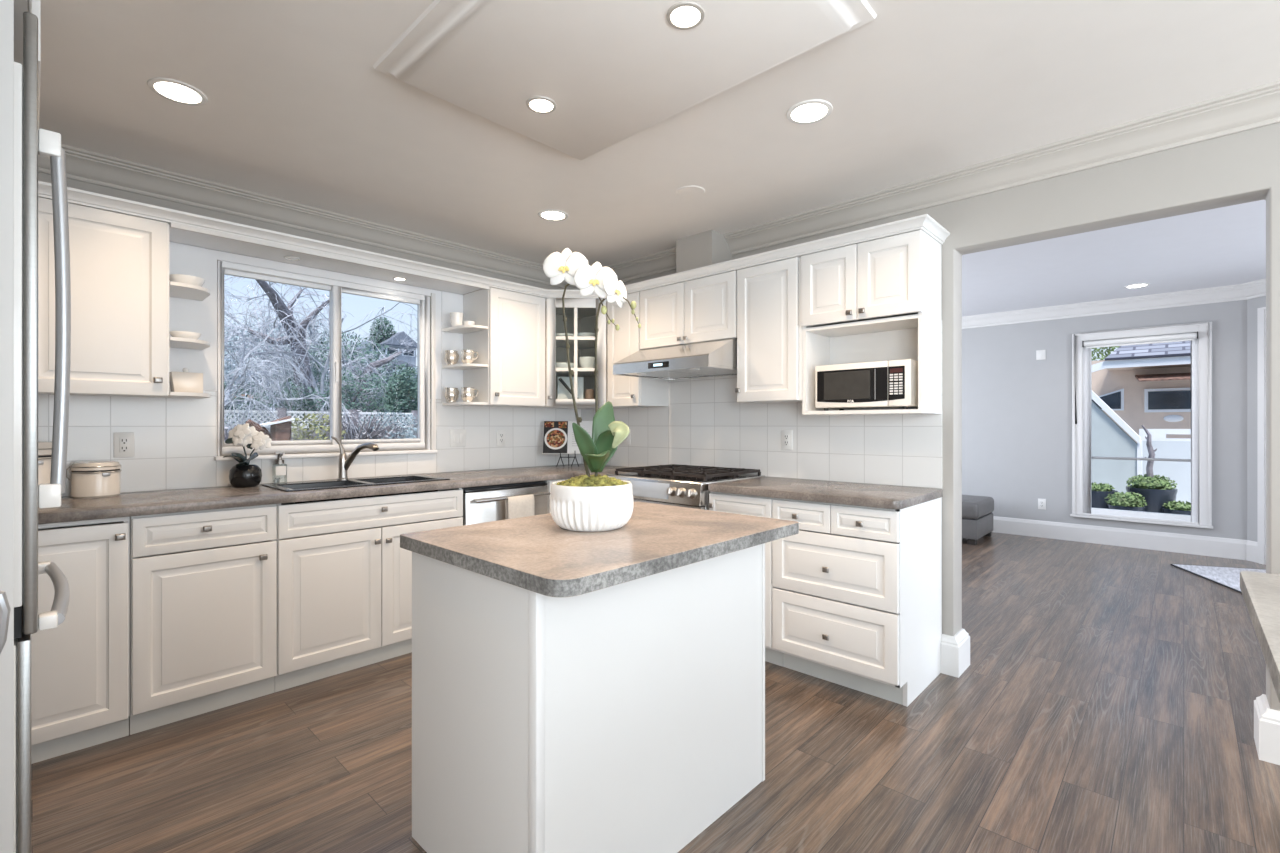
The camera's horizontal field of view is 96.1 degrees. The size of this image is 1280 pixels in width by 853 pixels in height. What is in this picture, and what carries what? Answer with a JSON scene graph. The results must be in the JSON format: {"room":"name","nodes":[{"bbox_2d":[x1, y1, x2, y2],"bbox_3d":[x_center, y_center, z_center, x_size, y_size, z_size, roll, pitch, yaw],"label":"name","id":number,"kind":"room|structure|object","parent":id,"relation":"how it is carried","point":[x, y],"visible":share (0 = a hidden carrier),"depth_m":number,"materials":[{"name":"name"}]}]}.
{"room":"kitchen","nodes":[
{"label":"kitchen","id":0,"kind":"room"},
{"bbox_2d":[38,172,569,496],"bbox_3d":[-1.881,-0.075,3.410,0.180,2.600,4.170,0,0,43],"label":"wall","id":1,"kind":"structure","parent":0,"point":[43,177],"depth_m":3.20,"materials":[{"name":"paint"}]},
{"bbox_2d":[38,197,168,397],"bbox_3d":[-2.414,-0.515,2.436,0.368,0.770,0.621,0,0,43],"label":"upper cabinet","id":2,"kind":"object","parent":1,"relation":"attached to","point":[119,263],"visible":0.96,"depth_m":2.41,"materials":[{"name":"white wood"}]},
{"bbox_2d":[114,432,133,457],"bbox_3d":[-2.417,0.091,2.694,0.010,0.116,0.072,0,0,43],"label":"wall outlet","id":3,"kind":"object","parent":1,"relation":"attached to","point":[123,442],"visible":1,"depth_m":2.69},
{"bbox_2d":[159,242,209,398],"bbox_3d":[-2.156,-0.517,2.745,0.325,0.764,0.180,0,0,43],"label":"open shelf unit","id":4,"kind":"object","parent":1,"relation":"attached to","point":[186,301],"visible":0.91,"depth_m":2.85,"materials":[{"name":"wood"}]},
{"bbox_2d":[169,368,202,392],"bbox_3d":[-2.174,-0.213,2.751,0.100,0.124,0.120,0,0,43],"label":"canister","id":5,"kind":"object","parent":4,"relation":"on","point":[185,381],"visible":0.8,"depth_m":2.72,"materials":[{"name":"beige ceramic"}]},
{"bbox_2d":[38,391,580,496],"bbox_3d":[-1.799,0.070,3.361,0.008,0.490,3.812,0,0,43],"label":"backsplash","id":6,"kind":"structure","parent":1,"relation":"attached to","point":[175,439],"depth_m":2.92,"materials":[{"name":"tile"}]},
{"bbox_2d":[205,249,440,460],"bbox_3d":[-1.788,-0.359,3.403,0.125,1.080,1.280,0,0,43],"label":"window","id":7,"kind":"structure","parent":1,"relation":"in","point":[231,264],"depth_m":3.38,"materials":[{"name":"plastic"}]},
{"bbox_2d":[169,223,489,294],"bbox_3d":[-1.655,-0.898,3.260,0.345,0.030,1.614,0,0,43],"label":"soffit","id":8,"kind":"object","parent":1,"relation":"in","point":[181,234],"depth_m":3.08,"materials":[{"name":"wood"}]},
{"bbox_2d":[38,144,675,289],"bbox_3d":[-1.379,-1.159,2.935,1.204,0.112,3.870,0,0,43],"label":"trim","id":9,"kind":"structure","parent":1,"relation":"attached to","point":[83,165],"depth_m":3.18,"materials":[{"name":"paint"}]},
{"bbox_2d":[441,291,487,405],"bbox_3d":[-1.160,-0.517,3.798,0.325,0.764,0.156,0,0,43],"label":"open shelf unit","id":10,"kind":"object","parent":1,"relation":"attached to","point":[451,337],"visible":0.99,"depth_m":3.87,"materials":[{"name":"wood"}]},
{"bbox_2d":[463,287,544,406],"bbox_3d":[-0.933,-0.517,4.003,0.368,0.765,0.449,0,0,43],"label":"upper cabinet","id":11,"kind":"object","parent":1,"relation":"attached to","point":[512,346],"visible":1,"depth_m":3.86,"materials":[{"name":"white wood"}]},
{"bbox_2d":[31,532,1279,852],"bbox_3d":[2.039,1.250,2.993,6.650,0.050,8.650,0,0,43],"label":"floor","id":12,"kind":"structure","parent":0,"point":[1103,702],"depth_m":2.13,"materials":[{"name":"wood"}]},
{"bbox_2d":[0,0,13,852],"bbox_3d":[-1.407,0.006,0.833,0.020,2.438,0.676,0,0,43],"label":"end panel","id":13,"kind":"object","parent":12,"relation":"on","point":[6,6],"visible":1,"depth_m":1.06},
{"bbox_2d":[0,591,10,653],"bbox_3d":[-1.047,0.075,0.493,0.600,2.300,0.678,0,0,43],"label":"handle","id":14,"kind":"object","parent":13,"relation":"attached to","point":[5,608],"visible":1,"depth_m":0.87,"materials":[{"name":"silver metal"}]},
{"bbox_2d":[14,12,70,852],"bbox_3d":[-1.682,0.203,1.151,0.746,2.045,0.763,0,0,43],"label":"refrigerator","id":15,"kind":"object","parent":12,"relation":"on","point":[29,141],"visible":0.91,"depth_m":1.12,"materials":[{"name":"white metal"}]},
{"bbox_2d":[31,517,129,763],"bbox_3d":[-2.390,0.790,2.235,0.626,0.870,0.563,0,0,43],"label":"base cabinet","id":16,"kind":"object","parent":12,"relation":"on","point":[80,667],"visible":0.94,"depth_m":2.15,"materials":[{"name":"white wood"}]},
{"bbox_2d":[129,504,275,734],"bbox_3d":[-2.023,0.790,2.623,0.626,0.870,0.498,0,0,43],"label":"base cabinet","id":17,"kind":"object","parent":12,"relation":"on","point":[203,582],"visible":0.99,"depth_m":2.40,"materials":[{"name":"white wood"}]},
{"bbox_2d":[275,488,462,691],"bbox_3d":[-1.533,0.790,3.142,0.626,0.870,0.926,0,0,43],"label":"base cabinet","id":18,"kind":"object","parent":12,"relation":"on","point":[344,575],"visible":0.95,"depth_m":2.83,"materials":[{"name":"white wood"}]},
{"bbox_2d":[462,481,549,524],"bbox_3d":[-0.986,0.794,3.683,0.656,0.862,0.594,0,0,43],"label":"dishwasher","id":19,"kind":"object","parent":12,"relation":"on","point":[481,504],"visible":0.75,"depth_m":3.43,"materials":[{"name":"silver metal"}]},
{"bbox_2d":[505,494,534,519],"bbox_3d":[-0.727,0.641,3.494,0.051,0.432,0.199,0,0,43],"label":"kitchen towel","id":20,"kind":"object","parent":19,"relation":"hanging from","point":[523,505],"visible":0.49,"depth_m":3.46,"materials":[{"name":"fabric"}]},
{"bbox_2d":[546,478,570,513],"bbox_3d":[-0.408,0.790,4.111,0.968,0.870,0.810,0,0,43],"label":"base cabinet","id":21,"kind":"object","parent":12,"relation":"on","point":[549,482],"visible":0.06,"depth_m":3.73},
{"bbox_2d":[38,464,631,523],"bbox_3d":[-1.414,0.334,3.050,0.974,0.038,3.730,0,0,43],"label":"countertop","id":22,"kind":"structure","parent":21,"relation":"on","point":[128,504],"depth_m":2.67,"materials":[{"name":"stone"}]},
{"bbox_2d":[38,442,51,484],"bbox_3d":[-2.553,0.192,2.395,0.169,0.245,0.182,0,0,43],"label":"canister","id":23,"kind":"object","parent":22,"relation":"on","point":[44,448],"visible":0.25,"depth_m":2.38,"materials":[{"name":"beige ceramic"}]},
{"bbox_2d":[38,457,50,484],"bbox_3d":[-2.549,0.224,2.399,0.160,0.182,0.160,0,0,43],"label":"jar","id":24,"kind":"object","parent":23,"relation":"on","point":[44,463],"depth_m":2.38,"materials":[{"name":"beige ceramic"}]},
{"bbox_2d":[66,461,121,497],"bbox_3d":[-2.416,0.238,2.546,0.169,0.152,0.182,0,0,43],"label":"canister","id":25,"kind":"object","parent":22,"relation":"on","point":[95,479],"visible":1,"depth_m":2.49,"materials":[{"name":"beige ceramic"}]},
{"bbox_2d":[223,423,271,487],"bbox_3d":[-2.013,0.151,2.938,0.255,0.326,0.162,0,0,19],"label":"flower vase","id":26,"kind":"object","parent":22,"relation":"on","point":[241,475],"visible":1,"depth_m":2.90,"materials":[{"name":"black ceramic"}]},
{"bbox_2d":[272,452,286,483],"bbox_3d":[-1.954,0.231,3.121,0.063,0.168,0.062,0,0,43],"label":"soap dispenser","id":27,"kind":"object","parent":22,"relation":"on","point":[280,470],"visible":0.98,"depth_m":3.11,"materials":[{"name":"clear glass"}]},
{"bbox_2d":[272,464,286,483],"bbox_3d":[-1.960,0.262,3.126,0.048,0.105,0.062,0,0,43],"label":"bottle","id":28,"kind":"object","parent":27,"relation":"attached to","point":[280,470],"depth_m":3.11,"materials":[{"name":"clear glass"}]},
{"bbox_2d":[331,436,378,479],"bbox_3d":[-1.590,0.184,3.242,0.284,0.249,0.084,0,0,9],"label":"kitchen faucet","id":29,"kind":"object","parent":22,"relation":"on","point":[344,463],"visible":1,"depth_m":3.25,"materials":[{"name":"silver metal"}]},
{"bbox_2d":[262,475,449,504],"bbox_3d":[-1.540,0.402,3.172,0.427,0.188,0.836,0,0,43],"label":"double sink","id":30,"kind":"object","parent":22,"relation":"in","point":[355,482],"visible":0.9,"depth_m":3.15,"materials":[{"name":"black"}]},
{"bbox_2d":[556,451,578,466],"bbox_3d":[-0.547,0.193,4.383,0.172,0.239,0.132,0,0,-3],"label":"cookbook stand","id":31,"kind":"object","parent":22,"relation":"on","point":[568,457],"visible":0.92,"depth_m":4.33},
{"bbox_2d":[542,421,592,453],"bbox_3d":[-0.547,0.090,4.379,0.380,0.251,0.102,0,0,-3],"label":"cookbook","id":32,"kind":"object","parent":31,"relation":"on","point":[558,436],"visible":0.77,"depth_m":4.37,"materials":[{"name":"white paper"}]},
{"bbox_2d":[412,543,764,852],"bbox_3d":[-0.125,0.793,1.849,0.621,0.864,0.968,0,0,43],"label":"kitchen island","id":33,"kind":"object","parent":12,"relation":"on","point":[627,717],"visible":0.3,"depth_m":1.53,"materials":[{"name":"wood"}]},
{"bbox_2d":[400,502,798,596],"bbox_3d":[-0.088,0.341,1.812,0.758,0.038,1.023,0,0,43],"label":"island countertop","id":34,"kind":"structure","parent":33,"relation":"on","point":[532,553],"depth_m":1.56,"materials":[{"name":"beige stone"}]},
{"bbox_2d":[543,248,640,531],"bbox_3d":[-0.142,-0.116,1.821,0.289,0.875,0.265,0,0,29],"label":"potted orchid","id":35,"kind":"object","parent":34,"relation":"on","point":[595,502],"visible":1,"depth_m":1.76,"materials":[{"name":"white ceramic"}]},
{"bbox_2d":[606,464,764,509],"bbox_3d":[0.256,0.748,3.546,0.755,0.955,0.711,0,0,43],"label":"gas range","id":36,"kind":"object","parent":12,"relation":"on","point":[672,484],"visible":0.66,"depth_m":3.31,"materials":[{"name":"silver metal"}]},
{"bbox_2d":[633,486,710,509],"bbox_3d":[0.256,0.748,3.545,0.753,0.835,0.708,0,0,43],"label":"oven","id":37,"kind":"object","parent":36,"relation":"in","point":[697,497],"depth_m":3.17,"materials":[{"name":"silver metal"}]},
{"bbox_2d":[616,474,764,485],"bbox_3d":[0.291,0.319,3.584,0.754,0.021,0.609,0,0,43],"label":"cooktop","id":38,"kind":"object","parent":36,"relation":"in","point":[727,478],"depth_m":3.36,"materials":[{"name":"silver metal"}]},
{"bbox_2d":[708,492,782,666],"bbox_3d":[0.707,0.790,3.181,0.385,0.870,0.626,0,0,43],"label":"base cabinet","id":39,"kind":"object","parent":12,"relation":"on","point":[759,506],"visible":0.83,"depth_m":2.91,"materials":[{"name":"white wood"}]},
{"bbox_2d":[772,497,941,706],"bbox_3d":[1.067,0.790,2.840,0.603,0.870,0.626,0,0,43],"label":"base cabinet","id":40,"kind":"object","parent":12,"relation":"on","point":[857,591],"visible":0.99,"depth_m":2.62,"materials":[{"name":"white wood"}]},
{"bbox_2d":[708,477,942,509],"bbox_3d":[0.931,0.334,2.970,1.004,0.038,0.625,0,0,43],"label":"countertop","id":41,"kind":"structure","parent":40,"relation":"on","point":[845,493],"depth_m":2.81,"materials":[{"name":"stone"}]},
{"bbox_2d":[962,495,993,544],"bbox_3d":[3.394,1.008,6.383,0.800,0.435,0.740,0,0,43],"label":"leather ottoman","id":42,"kind":"object","parent":12,"relation":"on","point":[977,517],"visible":0.41,"depth_m":5.94,"materials":[{"name":"grey leather"}]},
{"bbox_2d":[962,495,993,518],"bbox_3d":[3.394,0.877,6.383,0.800,0.175,0.740,0,0,43],"label":"cushion","id":43,"kind":"object","parent":42,"relation":"on","point":[973,507],"depth_m":5.98,"materials":[{"name":"fabric"}]},
{"bbox_2d":[1170,564,1265,592],"bbox_3d":[4.793,1.219,4.218,0.761,0.012,1.511,0,0,18],"label":"area rug","id":44,"kind":"object","parent":12,"relation":"on","point":[1229,577],"visible":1,"depth_m":4.75,"materials":[{"name":"fabric"}]},
{"bbox_3d":[1.023,0.790,0.340,0.420,0.870,1.200,0,0,43],"label":"cabinet","id":45,"kind":"object","parent":12,"relation":"on","visible":0},
{"bbox_2d":[1240,571,1279,701],"bbox_3d":[1.034,0.334,0.476,0.672,0.038,1.512,0,0,43],"label":"countertop","id":46,"kind":"structure","parent":45,"relation":"on","point":[1260,591],"depth_m":0.98,"materials":[{"name":"stone"}]},
{"bbox_2d":[39,0,1279,266],"bbox_3d":[0.447,-1.265,1.105,6.370,0.100,4.020,0,0,43],"label":"ceiling","id":47,"kind":"structure","parent":0,"point":[298,109],"depth_m":2.23,"materials":[{"name":"paint"}]},
{"bbox_2d":[14,0,40,129],"bbox_3d":[-1.703,-1.032,1.139,0.760,0.363,0.714,0,0,43],"label":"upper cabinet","id":48,"kind":"object","parent":47,"relation":"attached to","point":[20,6],"visible":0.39,"depth_m":1.29,"materials":[{"name":"wood"}]},
{"bbox_2d":[147,77,207,105],"bbox_3d":[-1.681,-1.212,2.094,0.174,0.005,0.174,0,0,43],"label":"recessed light","id":49,"kind":"object","parent":47,"relation":"in","point":[173,90],"visible":1,"depth_m":2.09,"materials":[{"name":"white ceramic"}]},
{"bbox_2d":[373,0,876,159],"bbox_3d":[-0.100,-1.185,1.822,1.330,0.060,0.930,0,0,43],"label":"ceiling panel","id":50,"kind":"object","parent":47,"relation":"attached to","point":[613,71],"depth_m":1.80,"materials":[{"name":"paint"}]},
{"bbox_2d":[526,96,556,113],"bbox_3d":[-0.355,-1.153,2.070,0.108,0.005,0.108,0,0,43],"label":"ceiling light","id":51,"kind":"object","parent":50,"relation":"attached to","point":[538,104],"visible":1,"depth_m":2.06,"materials":[{"name":"paint"}]},
{"bbox_2d":[666,1,704,29],"bbox_3d":[0.128,-1.153,1.620,0.108,0.005,0.108,0,0,43],"label":"ceiling light","id":52,"kind":"object","parent":50,"relation":"attached to","point":[685,15],"visible":1,"depth_m":1.62,"materials":[{"name":"paint"}]},
{"bbox_2d":[786,99,832,123],"bbox_3d":[0.656,-1.212,2.229,0.174,0.005,0.174,0,0,43],"label":"recessed light","id":53,"kind":"object","parent":47,"relation":"in","point":[814,110],"visible":1,"depth_m":2.22,"materials":[{"name":"white ceramic"}]},
{"bbox_2d":[606,122,1279,710],"bbox_3d":[1.879,-0.075,2.620,6.370,2.600,0.150,0,0,43],"label":"wall","id":54,"kind":"structure","parent":0,"point":[1242,167],"depth_m":2.45,"materials":[{"name":"paint"}]},
{"bbox_2d":[522,298,633,408],"bbox_3d":[-0.470,-0.517,4.296,0.634,0.767,0.619,0,0,43],"label":"display cabinet","id":55,"kind":"object","parent":54,"relation":"attached to","point":[580,313],"visible":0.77,"depth_m":4.08,"materials":[{"name":"white wood"}]},
{"bbox_2d":[557,377,583,398],"bbox_3d":[-0.510,-0.255,4.221,0.190,0.206,0.050,0,0,-3],"label":"serving board","id":56,"kind":"object","parent":55,"relation":"in","point":[562,393],"visible":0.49,"depth_m":4.22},
{"bbox_2d":[556,340,594,349],"bbox_3d":[-0.468,-0.628,4.304,0.594,0.012,0.568,0,0,43],"label":"shelf","id":57,"kind":"object","parent":55,"relation":"attached to","point":[560,344],"depth_m":4.42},
{"bbox_2d":[607,292,668,406],"bbox_3d":[-0.024,-0.516,4.073,0.314,0.768,0.338,0,0,43],"label":"upper cabinet","id":58,"kind":"object","parent":54,"relation":"attached to","point":[622,391],"visible":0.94,"depth_m":3.97,"materials":[{"name":"white wood"}]},
{"bbox_2d":[640,271,736,349],"bbox_3d":[0.372,-0.705,3.698,0.772,0.390,0.338,0,0,43],"label":"upper cabinet","id":59,"kind":"object","parent":54,"relation":"attached to","point":[704,309],"visible":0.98,"depth_m":3.56,"materials":[{"name":"white wood"}]},
{"bbox_2d":[613,338,736,379],"bbox_3d":[0.292,-0.414,3.613,0.756,0.185,0.565,0,0,43],"label":"range hood","id":60,"kind":"object","parent":59,"relation":"attached to","point":[716,358],"visible":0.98,"depth_m":3.43,"materials":[{"name":"silver metal"}]},
{"bbox_2d":[676,230,731,272],"bbox_3d":[0.417,-1.058,3.745,0.288,0.312,0.221,0,0,43],"label":"box","id":61,"kind":"object","parent":59,"relation":"on","point":[710,247],"visible":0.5,"depth_m":3.65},
{"bbox_2d":[581,375,941,488],"bbox_3d":[0.511,-0.105,3.805,2.737,0.840,0.008,0,0,43],"label":"backsplash","id":62,"kind":"structure","parent":54,"relation":"attached to","point":[704,423],"depth_m":3.51,"materials":[{"name":"tile"}]},
{"bbox_2d":[735,257,801,403],"bbox_3d":[0.802,-0.517,3.292,0.404,0.765,0.338,0,0,43],"label":"upper cabinet","id":63,"kind":"object","parent":54,"relation":"attached to","point":[769,329],"visible":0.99,"depth_m":3.18,"materials":[{"name":"white wood"}]},
{"bbox_2d":[801,230,941,414],"bbox_3d":[1.168,-0.479,2.946,0.600,0.842,0.338,0,0,43],"label":"upper cabinet","id":64,"kind":"object","parent":54,"relation":"attached to","point":[899,274],"visible":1,"depth_m":2.84,"materials":[{"name":"white wood"}]},
{"bbox_2d":[38,181,949,298],"bbox_3d":[-0.793,-0.926,3.120,4.458,0.050,1.856,0,0,-11],"label":"crown molding","id":65,"kind":"structure","parent":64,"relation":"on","point":[926,223],"depth_m":2.92,"materials":[{"name":"wood"}]},
{"bbox_2d":[815,359,917,410],"bbox_3d":[1.183,-0.195,2.954,0.480,0.236,0.261,0,0,43],"label":"microwave","id":66,"kind":"object","parent":64,"relation":"in","point":[892,383],"visible":0.94,"depth_m":2.84,"materials":[{"name":"silver metal"}]},
{"bbox_2d":[941,629,969,677],"bbox_3d":[1.471,1.132,3.006,0.406,0.186,0.210,0,0,43],"label":"baseboard","id":67,"kind":"object","parent":54,"relation":"attached to","point":[955,650],"visible":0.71,"depth_m":2.83,"materials":[{"name":"wood"}]},
{"bbox_2d":[723,80,1279,254],"bbox_3d":[2.335,-1.159,2.014,4.874,0.112,0.104,0,0,43],"label":"trim","id":68,"kind":"structure","parent":54,"relation":"attached to","point":[1259,106],"depth_m":2.54,"materials":[{"name":"paint"}]},
{"bbox_2d":[1254,694,1279,764],"bbox_3d":[2.595,1.132,1.944,0.700,0.186,0.210,0,0,43],"label":"baseboard","id":69,"kind":"object","parent":54,"relation":"attached to","point":[1266,720],"visible":1,"depth_m":2.10,"materials":[{"name":"wood"}]},
{"bbox_2d":[962,300,1246,539],"bbox_3d":[4.111,-0.075,6.676,4.040,2.600,0.150,0,0,43],"label":"wall","id":70,"kind":"structure","parent":0,"point":[1017,406],"depth_m":6.25,"materials":[{"name":"paint"}]},
{"bbox_2d":[1070,322,1212,528],"bbox_3d":[4.980,-0.005,5.758,1.075,1.936,0.110,0,0,43],"label":"window","id":71,"kind":"structure","parent":70,"relation":"in","point":[1201,348],"depth_m":5.67,"materials":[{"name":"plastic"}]},
{"bbox_2d":[1082,332,1197,347],"bbox_3d":[4.946,-0.844,5.718,0.867,0.077,0.056,0,0,43],"label":"roller blind","id":72,"kind":"object","parent":71,"relation":"attached to","point":[1188,336],"visible":1,"depth_m":5.69,"materials":[{"name":"white fabric"}]},
{"bbox_2d":[962,200,1265,316],"bbox_3d":[3.470,-1.325,4.302,6.370,0.100,4.480,0,0,43],"label":"ceiling","id":73,"kind":"structure","parent":0,"point":[1223,246],"depth_m":4.53,"materials":[{"name":"paint"}]},
{"bbox_2d":[1247,296,1265,541],"bbox_3d":[5.779,-0.075,3.947,0.644,2.600,2.639,0,0,-18],"label":"wall","id":74,"kind":"structure","parent":0,"point":[1253,304],"depth_m":5.19,"materials":[{"name":"paint"}]},
{"bbox_2d":[962,278,1265,328],"bbox_3d":[3.418,-1.211,4.248,6.370,0.129,4.330,0,0,43],"label":"trim","id":75,"kind":"structure","parent":74,"relation":"attached to","point":[1254,289],"depth_m":5.78,"materials":[{"name":"wood"}]},
{"bbox_2d":[992,516,1256,561],"bbox_3d":[2.623,1.134,5.000,4.180,0.182,4.330,0,0,43],"label":"baseboard","id":76,"kind":"structure","parent":74,"relation":"attached to","point":[1230,548],"depth_m":5.77,"materials":[{"name":"wood"}]},
{"bbox_2d":[1257,307,1265,564],"bbox_3d":[5.527,0.090,4.613,0.034,2.270,1.030,0,0,-2],"label":"trim","id":77,"kind":"structure","parent":74,"relation":"attached to","point":[1261,312],"depth_m":5.09,"materials":[{"name":"wood"}]},
{"label":"outside","id":78,"kind":"structure","parent":0,"visible":0},
{"bbox_2d":[291,412,346,439],"bbox_3d":[-4.348,0.166,7.634,0.810,0.698,0.848,0,0,43],"label":"shrub","id":79,"kind":"object","parent":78,"point":[300,437],"visible":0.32,"depth_m":7.55,"materials":[{"name":"green plant"}]},
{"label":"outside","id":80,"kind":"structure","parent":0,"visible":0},
{"bbox_2d":[301,408,408,439],"bbox_3d":[-4.051,0.124,8.239,0.994,0.742,1.476,0,0,43],"label":"brush pile","id":81,"kind":"object","parent":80,"point":[374,433],"visible":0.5,"depth_m":8.19,"materials":[{"name":"grey plant"}]},
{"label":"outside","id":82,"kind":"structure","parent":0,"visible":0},
{"bbox_2d":[352,410,416,438],"bbox_3d":[-3.770,0.094,8.810,0.986,0.683,1.223,0,0,43],"label":"shrub","id":83,"kind":"object","parent":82,"point":[386,412],"visible":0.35,"depth_m":8.69,"materials":[{"name":"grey plant"}]},
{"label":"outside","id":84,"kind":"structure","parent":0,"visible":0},
{"bbox_3d":[0.579,1.625,13.216,9.680,0.200,32.000,0,0,43],"label":"garden","id":85,"kind":"object","parent":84,"visible":0},
{"bbox_2d":[245,415,294,440],"bbox_3d":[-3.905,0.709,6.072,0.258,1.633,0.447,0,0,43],"label":"shed","id":86,"kind":"object","parent":85,"relation":"on","point":[280,429],"visible":0.3,"depth_m":6.05,"materials":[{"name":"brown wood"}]},
{"bbox_2d":[224,275,329,431],"bbox_3d":[-5.955,-0.442,7.040,3.334,3.985,3.763,0,0,16],"label":"bare tree","id":87,"kind":"object","parent":85,"relation":"on","point":[228,392],"visible":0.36,"depth_m":7.40,"materials":[{"name":"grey plant"}]},
{"bbox_2d":[225,276,328,428],"bbox_3d":[-6.091,-0.615,9.222,1.767,4.326,2.230,0,0,5],"label":"bare tree","id":88,"kind":"object","parent":85,"relation":"on","point":[265,286],"visible":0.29,"depth_m":9.58,"materials":[{"name":"grey plant"}]},
{"bbox_2d":[224,381,360,428],"bbox_3d":[-5.649,-0.238,8.880,0.669,0.953,2.614,0,0,43],"label":"shrub","id":89,"kind":"object","parent":85,"relation":"on","point":[252,385],"visible":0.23,"depth_m":9.01,"materials":[{"name":"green plant"}]},
{"bbox_2d":[270,358,329,424],"bbox_3d":[-6.062,-0.512,10.322,0.853,1.648,1.026,0,0,43],"label":"bush","id":90,"kind":"object","parent":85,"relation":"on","point":[315,372],"visible":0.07,"depth_m":10.27,"materials":[{"name":"green plant"}]},
{"bbox_2d":[224,280,376,424],"bbox_3d":[-7.444,-0.781,11.072,4.177,4.656,4.274,0,0,2],"label":"bare tree","id":91,"kind":"object","parent":85,"relation":"on","point":[252,285],"visible":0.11,"depth_m":11.09,"materials":[{"name":"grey plant"}]},
{"bbox_2d":[224,284,416,439],"bbox_3d":[-5.195,-0.428,8.834,3.881,3.927,4.346,0,0,40],"label":"bare tree","id":92,"kind":"object","parent":85,"relation":"on","point":[272,334],"visible":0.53,"depth_m":9.31,"materials":[{"name":"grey plant"}]},
{"bbox_2d":[224,408,416,439],"bbox_3d":[-4.272,0.642,8.582,0.100,1.766,3.900,0,0,43],"label":"lattice fence","id":93,"kind":"object","parent":85,"relation":"on","point":[281,412],"visible":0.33,"depth_m":8.12,"materials":[{"name":"grey wood"}]},
{"bbox_2d":[309,368,398,425],"bbox_3d":[-5.715,-0.400,11.430,1.231,1.502,1.928,0,0,43],"label":"shrub","id":94,"kind":"object","parent":85,"relation":"on","point":[381,401],"visible":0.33,"depth_m":11.43,"materials":[{"name":"green plant"}]},
{"bbox_2d":[383,363,416,425],"bbox_3d":[-4.365,-0.433,10.662,0.729,1.465,0.722,0,0,43],"label":"bush","id":95,"kind":"object","parent":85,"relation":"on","point":[409,391],"visible":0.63,"depth_m":10.55,"materials":[{"name":"green plant"}]},
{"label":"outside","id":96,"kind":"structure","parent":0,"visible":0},
{"bbox_2d":[224,357,416,428],"bbox_3d":[-7.519,-0.617,27.343,22.500,4.536,41.400,0,0,43],"label":"hillside","id":97,"kind":"structure","parent":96,"point":[227,357],"depth_m":20.33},
{"bbox_2d":[236,323,387,397],"bbox_3d":[-11.259,-2.091,20.126,3.114,3.070,4.830,0,0,43],"label":"bush","id":98,"kind":"object","parent":97,"relation":"on","point":[348,333],"visible":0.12,"depth_m":20.18,"materials":[{"name":"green plant"}]},
{"bbox_2d":[280,330,398,400],"bbox_3d":[-10.178,-1.809,19.776,3.050,2.880,4.137,0,0,43],"label":"bush","id":99,"kind":"object","parent":97,"relation":"on","point":[352,338],"visible":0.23,"depth_m":19.66,"materials":[{"name":"green plant"}]},
{"bbox_2d":[305,331,416,422],"bbox_3d":[-5.902,-0.315,12.225,2.491,3.723,2.848,0,0,15],"label":"bare tree","id":100,"kind":"object","parent":97,"relation":"on","point":[390,358],"visible":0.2,"depth_m":12.63,"materials":[{"name":"grey plant"}]},
{"bbox_2d":[369,317,396,349],"bbox_3d":[-15.012,-5.222,33.592,1.614,2.303,1.645,0,0,43],"label":"conifer","id":101,"kind":"object","parent":97,"relation":"on","point":[389,329],"visible":0.58,"depth_m":33.33,"materials":[{"name":"green plant"}]},
{"bbox_2d":[350,331,416,365],"bbox_3d":[-15.711,-3.597,35.053,5.800,3.643,2.173,0,0,43],"label":"house","id":102,"kind":"structure","parent":97,"relation":"on","point":[391,344],"depth_m":33.28,"materials":[{"name":"grey"}]},
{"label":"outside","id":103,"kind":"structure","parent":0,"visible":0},
{"bbox_3d":[19.466,1.310,14.472,15.600,0.130,32.220,0,0,43],"label":"patio","id":104,"kind":"object","parent":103,"visible":0},
{"bbox_2d":[1092,482,1117,508],"bbox_3d":[5.940,0.990,7.458,0.395,0.509,0.395,0,0,43],"label":"planter","id":105,"kind":"object","parent":104,"relation":"on","point":[1100,491],"visible":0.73,"depth_m":7.32,"materials":[{"name":"black plastic"}]},
{"bbox_2d":[1092,391,1141,492],"bbox_3d":[6.427,-0.323,8.614,1.650,3.135,0.230,0,0,43],"label":"parapet","id":106,"kind":"object","parent":104,"relation":"on","point":[1108,439],"visible":0.29,"depth_m":8.21,"materials":[{"name":"grey paint"}]},
{"bbox_2d":[1105,492,1146,511],"bbox_3d":[5.943,1.022,7.040,0.407,0.447,0.407,0,0,43],"label":"planter","id":107,"kind":"object","parent":104,"relation":"on","point":[1119,501],"visible":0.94,"depth_m":6.94,"materials":[{"name":"green plant"}]},
{"bbox_2d":[1092,341,1190,442],"bbox_3d":[11.968,-0.747,10.910,12.400,3.984,6.900,0,0,43],"label":"house","id":108,"kind":"structure","parent":104,"relation":"on","point":[1147,385],"depth_m":10.05,"materials":[{"name":"beige paint"}]},
{"bbox_2d":[1126,425,1177,512],"bbox_3d":[6.445,0.618,7.254,0.491,1.254,0.491,0,0,43],"label":"planter","id":109,"kind":"object","parent":104,"relation":"on","point":[1156,491],"visible":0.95,"depth_m":7.12,"materials":[{"name":"green plant"}]},
{"bbox_2d":[1139,429,1190,502],"bbox_3d":[8.655,0.648,7.334,3.501,1.194,0.150,0,0,43],"label":"wall","id":110,"kind":"structure","parent":104,"relation":"on","point":[1171,448],"depth_m":8.22,"materials":[{"name":"paint"}]},
{"bbox_2d":[1161,500,1190,514],"bbox_3d":[6.510,1.073,6.919,0.354,0.344,0.354,0,0,43],"label":"planter","id":111,"kind":"object","parent":104,"relation":"on","point":[1174,507],"visible":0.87,"depth_m":6.87,"materials":[{"name":"green plant"}]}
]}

